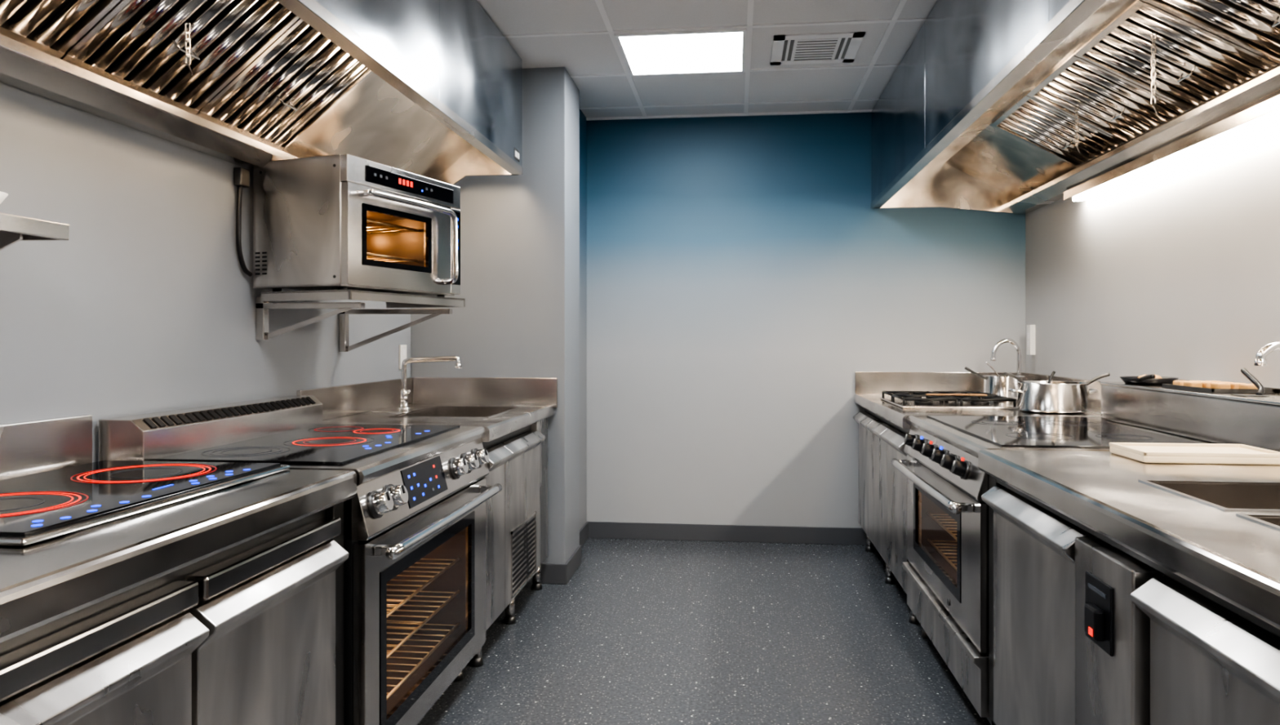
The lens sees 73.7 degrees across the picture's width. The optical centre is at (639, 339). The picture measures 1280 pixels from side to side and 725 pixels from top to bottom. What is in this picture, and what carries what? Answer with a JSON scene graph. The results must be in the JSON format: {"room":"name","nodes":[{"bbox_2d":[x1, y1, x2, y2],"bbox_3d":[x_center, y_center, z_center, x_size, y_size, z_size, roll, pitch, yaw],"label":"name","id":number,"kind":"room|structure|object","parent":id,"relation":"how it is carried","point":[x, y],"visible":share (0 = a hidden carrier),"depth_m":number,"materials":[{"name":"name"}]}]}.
{"room":"commercial kitchen","nodes":[
{"label":"commercial kitchen","id":0,"kind":"room"},
{"bbox_2d":[0,82,410,462],"bbox_3d":[-1.533,-0.072,1.581,0.100,2.585,7.600,0,0,6],"label":"wall","id":1,"kind":"structure","parent":0,"point":[148,305],"depth_m":2.35,"materials":[{"name":"grey paint"}]},
{"bbox_2d":[0,213,69,250],"bbox_3d":[-1.432,-0.196,1.124,0.201,0.112,1.515,0,0,6],"label":"wall shelf","id":2,"kind":"object","parent":1,"relation":"attached to","point":[13,228],"visible":1,"depth_m":1.78,"materials":[{"name":"metal"}]},
{"bbox_2d":[0,191,8,204],"bbox_3d":[-1.347,-0.275,1.711,0.130,0.045,0.130,0,0,6],"label":"bowl","id":3,"kind":"object","parent":2,"relation":"on","point":[2,195],"visible":1,"depth_m":1.73,"materials":[{"name":"white ceramic"}]},
{"bbox_2d":[233,167,253,276],"bbox_3d":[-1.324,-0.392,2.853,0.029,0.359,0.074,0,0,6],"label":"power cable","id":4,"kind":"object","parent":1,"relation":"attached to","point":[241,175],"visible":1,"depth_m":2.83,"materials":[{"name":"black plastic"}]},
{"bbox_2d":[0,0,523,185],"bbox_3d":[-1.136,-0.970,1.863,0.622,0.779,4.650,0,0,6],"label":"range hood","id":5,"kind":"object","parent":1,"relation":"attached to","point":[431,89],"visible":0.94,"depth_m":2.59,"materials":[{"name":"metal"}]},
{"bbox_2d":[255,296,452,351],"bbox_3d":[-1.054,-0.050,3.248,0.479,0.199,0.656,0,0,6],"label":"shelf bracket","id":6,"kind":"object","parent":1,"relation":"attached to","point":[262,308],"visible":0.97,"depth_m":2.96,"materials":[{"name":"metal"}]},
{"bbox_2d":[261,289,465,307],"bbox_3d":[-0.985,-0.146,3.123,0.372,0.032,0.665,0,0,21],"label":"shelf","id":7,"kind":"object","parent":6,"relation":"on","point":[392,300],"visible":1,"depth_m":2.87,"materials":[{"name":"metal"}]},
{"bbox_2d":[253,154,460,297],"bbox_3d":[-0.981,-0.382,3.115,0.454,0.437,0.657,0,0,21],"label":"oven","id":8,"kind":"object","parent":7,"relation":"on","point":[338,221],"visible":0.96,"depth_m":2.87,"materials":[{"name":"metal"}]},
{"bbox_2d":[399,344,406,368],"bbox_3d":[-1.177,0.085,4.238,0.012,0.120,0.076,0,0,6],"label":"wall outlet","id":9,"kind":"object","parent":1,"relation":"attached to","point":[402,348],"visible":0.77,"depth_m":4.21,"materials":[{"name":"white plastic"}]},
{"bbox_2d":[579,109,586,529],"bbox_3d":[-0.727,-0.072,5.013,0.735,2.585,0.600,0,0,6],"label":"wall","id":10,"kind":"structure","parent":0,"point":[583,122],"depth_m":5.15,"materials":[{"name":"grey paint"}]},
{"bbox_2d":[579,521,588,546],"bbox_3d":[-0.357,1.170,4.965,0.012,0.100,0.588,0,0,6],"label":"baseboard","id":11,"kind":"structure","parent":10,"relation":"attached to","point":[584,531],"depth_m":5.11,"materials":[{"name":"grey plastic"}]},
{"bbox_2d":[417,537,990,724],"bbox_3d":[0.171,1.270,1.390,3.530,0.100,7.800,0,0,6],"label":"floor","id":12,"kind":"structure","parent":0,"point":[642,632],"depth_m":3.35,"materials":[{"name":"plastic"}]},
{"bbox_2d":[0,414,356,724],"bbox_3d":[-1.188,0.705,0.891,0.736,1.030,2.505,0,0,6],"label":"base cabinet","id":13,"kind":"object","parent":12,"relation":"on","point":[224,606],"depth_m":1.52,"materials":[{"name":"metal"}]},
{"bbox_2d":[0,460,289,546],"bbox_3d":[-1.153,0.310,1.737,0.500,0.018,0.795,0,0,6],"label":"induction cooktop","id":14,"kind":"object","parent":13,"relation":"in","point":[34,508],"visible":1,"depth_m":1.71,"materials":[{"name":"black glass"}]},
{"bbox_2d":[0,468,356,642],"bbox_3d":[-1.194,0.352,0.891,0.723,0.065,2.505,0,0,6],"label":"countertop","id":15,"kind":"structure","parent":13,"relation":"on","point":[43,582],"depth_m":1.40,"materials":[{"name":"metal"}]},
{"bbox_2d":[98,395,502,724],"bbox_3d":[-0.945,0.713,2.653,0.800,1.015,1.038,0,0,6],"label":"range","id":16,"kind":"object","parent":12,"relation":"on","point":[415,522],"visible":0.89,"depth_m":2.52,"materials":[{"name":"metal"}]},
{"bbox_2d":[296,377,557,666],"bbox_3d":[-0.854,0.705,3.744,0.763,1.030,1.141,0,0,6],"label":"base cabinet","id":17,"kind":"object","parent":12,"relation":"on","point":[514,413],"visible":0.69,"depth_m":3.74,"materials":[{"name":"metal"}]},
{"bbox_2d":[322,402,554,441],"bbox_3d":[-0.862,0.347,3.739,0.748,0.055,1.128,0,0,6],"label":"countertop","id":18,"kind":"structure","parent":17,"relation":"on","point":[497,426],"depth_m":3.51,"materials":[{"name":"metal"}]},
{"bbox_2d":[397,355,461,410],"bbox_3d":[-0.958,0.196,3.874,0.286,0.246,0.076,0,0,0],"label":"sink faucet","id":19,"kind":"object","parent":18,"relation":"on","point":[404,393],"visible":1,"depth_m":3.88,"materials":[{"name":"silver metal"}]},
{"bbox_2d":[389,405,522,417],"bbox_3d":[-0.801,0.401,3.798,0.424,0.167,0.554,0,0,6],"label":"basin","id":20,"kind":"object","parent":18,"relation":"in","point":[434,411],"depth_m":4.05,"materials":[{"name":"silver metal"}]},
{"bbox_2d":[511,511,536,598],"bbox_3d":[-0.505,0.927,3.725,0.004,0.275,0.430,0,0,6],"label":"vent","id":21,"kind":"object","parent":17,"relation":"attached to","point":[523,532],"depth_m":3.71,"materials":[{"name":"silver metal"}]},
{"bbox_2d":[410,66,579,582],"bbox_3d":[-0.751,-0.073,4.512,0.800,2.585,0.400,0,0,6],"label":"wall pillar","id":22,"kind":"structure","parent":12,"relation":"on","point":[519,317],"depth_m":4.30,"materials":[{"name":"grey paint"}]},
{"bbox_2d":[541,563,567,584],"bbox_3d":[-0.445,1.170,4.270,0.162,0.100,0.012,0,0,6],"label":"baseboard","id":23,"kind":"structure","parent":22,"relation":"attached to","point":[551,573],"depth_m":4.26,"materials":[{"name":"grey plastic"}]},
{"bbox_2d":[564,544,581,582],"bbox_3d":[-0.347,1.170,4.467,0.012,0.100,0.400,0,0,6],"label":"baseboard","id":24,"kind":"structure","parent":22,"relation":"attached to","point":[574,562],"depth_m":4.45,"materials":[{"name":"grey plastic"}]},
{"bbox_2d":[853,371,1101,623],"bbox_3d":[1.672,0.705,4.292,0.992,1.030,1.493,0,0,6],"label":"base cabinet","id":25,"kind":"object","parent":12,"relation":"on","point":[883,426],"visible":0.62,"depth_m":4.28,"materials":[{"name":"metal"}]},
{"bbox_2d":[853,393,1101,428],"bbox_3d":[1.679,0.347,4.291,0.978,0.055,1.493,0,0,6],"label":"countertop","id":26,"kind":"structure","parent":25,"relation":"on","point":[896,415],"depth_m":3.83,"materials":[{"name":"metal"}]},
{"bbox_2d":[880,391,1018,408],"bbox_3d":[1.514,0.294,4.248,0.520,0.049,0.620,0,0,6],"label":"gas hob","id":27,"kind":"object","parent":26,"relation":"in","point":[991,401],"visible":0.94,"depth_m":4.06,"materials":[{"name":"metal"}]},
{"bbox_2d":[880,397,1018,408],"bbox_3d":[1.514,0.314,4.248,0.520,0.011,0.620,0,0,6],"label":"tray","id":28,"kind":"object","parent":27,"relation":"on","point":[897,402],"depth_m":4.04,"materials":[{"name":"metal"}]},
{"bbox_2d":[925,393,986,395],"bbox_3d":[1.532,0.266,4.140,0.280,0.007,0.050,0,0,6],"label":"wooden spatula","id":29,"kind":"object","parent":27,"relation":"on","point":[970,394],"visible":1,"depth_m":4.14,"materials":[{"name":"brown wood"}]},
{"bbox_2d":[964,361,1024,399],"bbox_3d":[1.901,0.217,4.596,0.319,0.201,0.210,0,0,6],"label":"saucepan","id":30,"kind":"object","parent":26,"relation":"on","point":[997,384],"visible":0.72,"depth_m":4.51,"materials":[{"name":"silver metal"}]},
{"bbox_2d":[990,338,1021,375],"bbox_3d":[2.085,0.155,4.801,0.220,0.327,0.057,0,0,12],"label":"sink faucet","id":31,"kind":"object","parent":26,"relation":"on","point":[1012,342],"visible":0.73,"depth_m":4.79,"materials":[{"name":"silver metal"}]},
{"bbox_2d":[1004,370,1110,413],"bbox_3d":[1.837,0.229,3.795,0.349,0.176,0.299,0,0,-22],"label":"stock pot","id":32,"kind":"object","parent":26,"relation":"on","point":[1050,396],"visible":1,"depth_m":3.69,"materials":[{"name":"silver metal"}]},
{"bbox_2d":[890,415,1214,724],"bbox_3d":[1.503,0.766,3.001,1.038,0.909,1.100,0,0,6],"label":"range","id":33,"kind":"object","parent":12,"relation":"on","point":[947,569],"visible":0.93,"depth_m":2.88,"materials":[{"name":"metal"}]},
{"bbox_2d":[977,448,1279,724],"bbox_3d":[1.287,0.768,0.909,1.000,0.903,3.095,0,0,6],"label":"base cabinet","id":34,"kind":"object","parent":12,"relation":"on","point":[1123,590],"depth_m":1.65,"materials":[{"name":"metal"}]},
{"bbox_2d":[1088,626,1093,636],"bbox_3d":[0.867,0.561,1.642,0.002,0.014,0.017,0,0,6],"label":"switch","id":35,"kind":"object","parent":34,"relation":"attached to","point":[1090,628],"depth_m":1.64,"materials":[{"name":"red plastic"}]},
{"bbox_2d":[1085,570,1113,656],"bbox_3d":[0.893,0.530,1.661,0.006,0.130,0.120,0,0,6],"label":"switch plate","id":36,"kind":"object","parent":34,"relation":"attached to","point":[1099,586],"depth_m":1.63,"materials":[{"name":"black plastic"}]},
{"bbox_2d":[977,448,1279,629],"bbox_3d":[1.301,0.350,0.908,0.973,0.060,3.095,0,0,6],"label":"countertop","id":37,"kind":"structure","parent":34,"relation":"on","point":[1235,558],"depth_m":1.61,"materials":[{"name":"metal"}]},
{"bbox_2d":[1100,378,1279,452],"bbox_3d":[1.770,0.234,1.723,0.223,0.167,3.420,0,0,6],"label":"backsplash","id":38,"kind":"structure","parent":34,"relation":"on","point":[1216,418],"depth_m":2.71,"materials":[{"name":"metal"}]},
{"bbox_2d":[1119,373,1178,385],"bbox_3d":[1.927,0.145,3.183,0.196,0.045,0.319,0,0,6],"label":"frying pan","id":39,"kind":"object","parent":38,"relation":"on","point":[1147,379],"visible":0.92,"depth_m":3.17,"materials":[{"name":"black metal"}]},
{"bbox_2d":[1137,374,1162,378],"bbox_3d":[1.946,0.146,3.233,0.115,0.030,0.092,0,0,-30],"label":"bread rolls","id":40,"kind":"object","parent":39,"relation":"in","point":[1157,375],"visible":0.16,"depth_m":3.19,"materials":[{"name":"beige food"}]},
{"bbox_2d":[1161,380,1274,393],"bbox_3d":[1.896,0.153,2.816,0.180,0.027,0.320,0,0,6],"label":"baking tray","id":41,"kind":"object","parent":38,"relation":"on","point":[1206,386],"visible":0.94,"depth_m":2.76,"materials":[{"name":"grey metal"}]},
{"bbox_2d":[1231,368,1269,396],"bbox_3d":[1.838,0.130,2.593,0.095,0.083,0.164,0,0,6],"label":"handle","id":42,"kind":"object","parent":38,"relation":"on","point":[1260,388],"visible":0.97,"depth_m":2.58,"materials":[{"name":"grey metal"}]},
{"bbox_2d":[1253,340,1279,365],"bbox_3d":[1.827,0.084,2.429,0.162,0.165,0.091,0,0,6],"label":"sink faucet","id":43,"kind":"object","parent":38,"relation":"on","point":[1260,359],"visible":1,"depth_m":2.41,"materials":[{"name":"silver metal"}]},
{"bbox_2d":[1109,442,1279,464],"bbox_3d":[1.490,0.304,2.293,0.350,0.029,0.210,0,0,6],"label":"cutting board","id":44,"kind":"object","parent":34,"relation":"on","point":[1146,452],"visible":1,"depth_m":2.21,"materials":[{"name":"beige plastic"}]},
{"bbox_2d":[1137,479,1279,511],"bbox_3d":[1.325,0.406,1.743,0.429,0.177,0.344,0,0,6],"label":"basin","id":45,"kind":"object","parent":34,"relation":"in","point":[1217,495],"depth_m":1.90,"materials":[{"name":"silver metal"}]},
{"bbox_2d":[1235,513,1279,530],"bbox_3d":[1.278,0.406,1.326,0.429,0.177,0.424,0,0,6],"label":"basin","id":46,"kind":"object","parent":34,"relation":"in","point":[1270,522],"depth_m":1.54,"materials":[{"name":"silver metal"}]},
{"bbox_2d":[476,0,937,117],"bbox_3d":[0.171,-1.415,1.390,3.530,0.100,7.800,0,0,6],"label":"ceiling","id":47,"kind":"structure","parent":0,"point":[593,54],"depth_m":3.97,"materials":[{"name":"tile"}]},
{"bbox_2d":[613,28,746,76],"bbox_3d":[0.209,-1.358,4.052,0.586,0.014,0.586,0,0,6],"label":"frame","id":48,"kind":"object","parent":47,"relation":"attached to","point":[616,36],"visible":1,"depth_m":3.81,"materials":[{"name":"white metal"}]},
{"bbox_2d":[619,31,742,74],"bbox_3d":[0.209,-1.359,4.052,0.550,0.008,0.550,0,0,6],"label":"ceiling light","id":49,"kind":"object","parent":48,"relation":"attached to","point":[703,52],"visible":1,"depth_m":4.04,"materials":[{"name":"white plastic"}]},
{"bbox_2d":[503,0,926,116],"bbox_3d":[0.171,-1.363,1.390,3.330,0.006,7.600,0,0,6],"label":"grid","id":50,"kind":"object","parent":47,"relation":"attached to","point":[749,26],"visible":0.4,"depth_m":3.93,"materials":[{"name":"white metal"}]},
{"bbox_2d":[770,31,865,65],"bbox_3d":[0.822,-1.361,4.003,0.400,0.006,0.400,0,0,6],"label":"ceiling vent","id":51,"kind":"object","parent":47,"relation":"in","point":[842,47],"depth_m":3.98,"materials":[{"name":"grey metal"}]},
{"bbox_2d":[586,112,1025,528],"bbox_3d":[0.601,-0.072,5.215,3.530,2.585,0.100,0,0,6],"label":"wall","id":52,"kind":"structure","parent":0,"point":[742,271],"depth_m":5.15,"materials":[{"name":"paint"}]},
{"bbox_2d":[588,521,866,545],"bbox_3d":[0.960,1.170,5.119,2.595,0.100,0.012,0,0,6],"label":"baseboard","id":53,"kind":"structure","parent":52,"relation":"attached to","point":[613,530],"depth_m":5.16,"materials":[{"name":"grey plastic"}]},
{"bbox_2d":[586,109,872,120],"bbox_3d":[0.960,-1.359,5.115,2.595,0.012,0.020,0,0,6],"label":"trim","id":54,"kind":"structure","parent":52,"relation":"attached to","point":[863,110],"depth_m":5.15,"materials":[{"name":"white metal"}]},
{"bbox_2d":[1025,121,1279,388],"bbox_3d":[1.875,-0.072,1.198,0.100,2.585,7.600,0,0,6],"label":"wall","id":55,"kind":"structure","parent":0,"point":[1173,270],"depth_m":3.33,"materials":[{"name":"grey paint"}]},
{"bbox_2d":[1026,324,1035,355],"bbox_3d":[2.219,0.000,4.843,0.030,0.170,0.060,0,0,6],"label":"wall outlet","id":56,"kind":"object","parent":55,"relation":"attached to","point":[1030,328],"visible":1,"depth_m":4.81,"materials":[{"name":"white plastic"}]},
{"bbox_2d":[871,0,1279,214],"bbox_3d":[1.486,-1.039,2.145,0.882,0.640,5.795,0,0,6],"label":"range hood","id":57,"kind":"object","parent":55,"relation":"attached to","point":[1004,106],"visible":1,"depth_m":3.19,"materials":[{"name":"metal"}]},
{"bbox_2d":[1063,93,1279,201],"bbox_3d":[1.908,-0.698,2.301,0.078,0.060,3.800,0,0,6],"label":"light","id":58,"kind":"object","parent":57,"relation":"attached to","point":[1265,113],"visible":1,"depth_m":3.07,"materials":[{"name":"glowing white light diffuser"}]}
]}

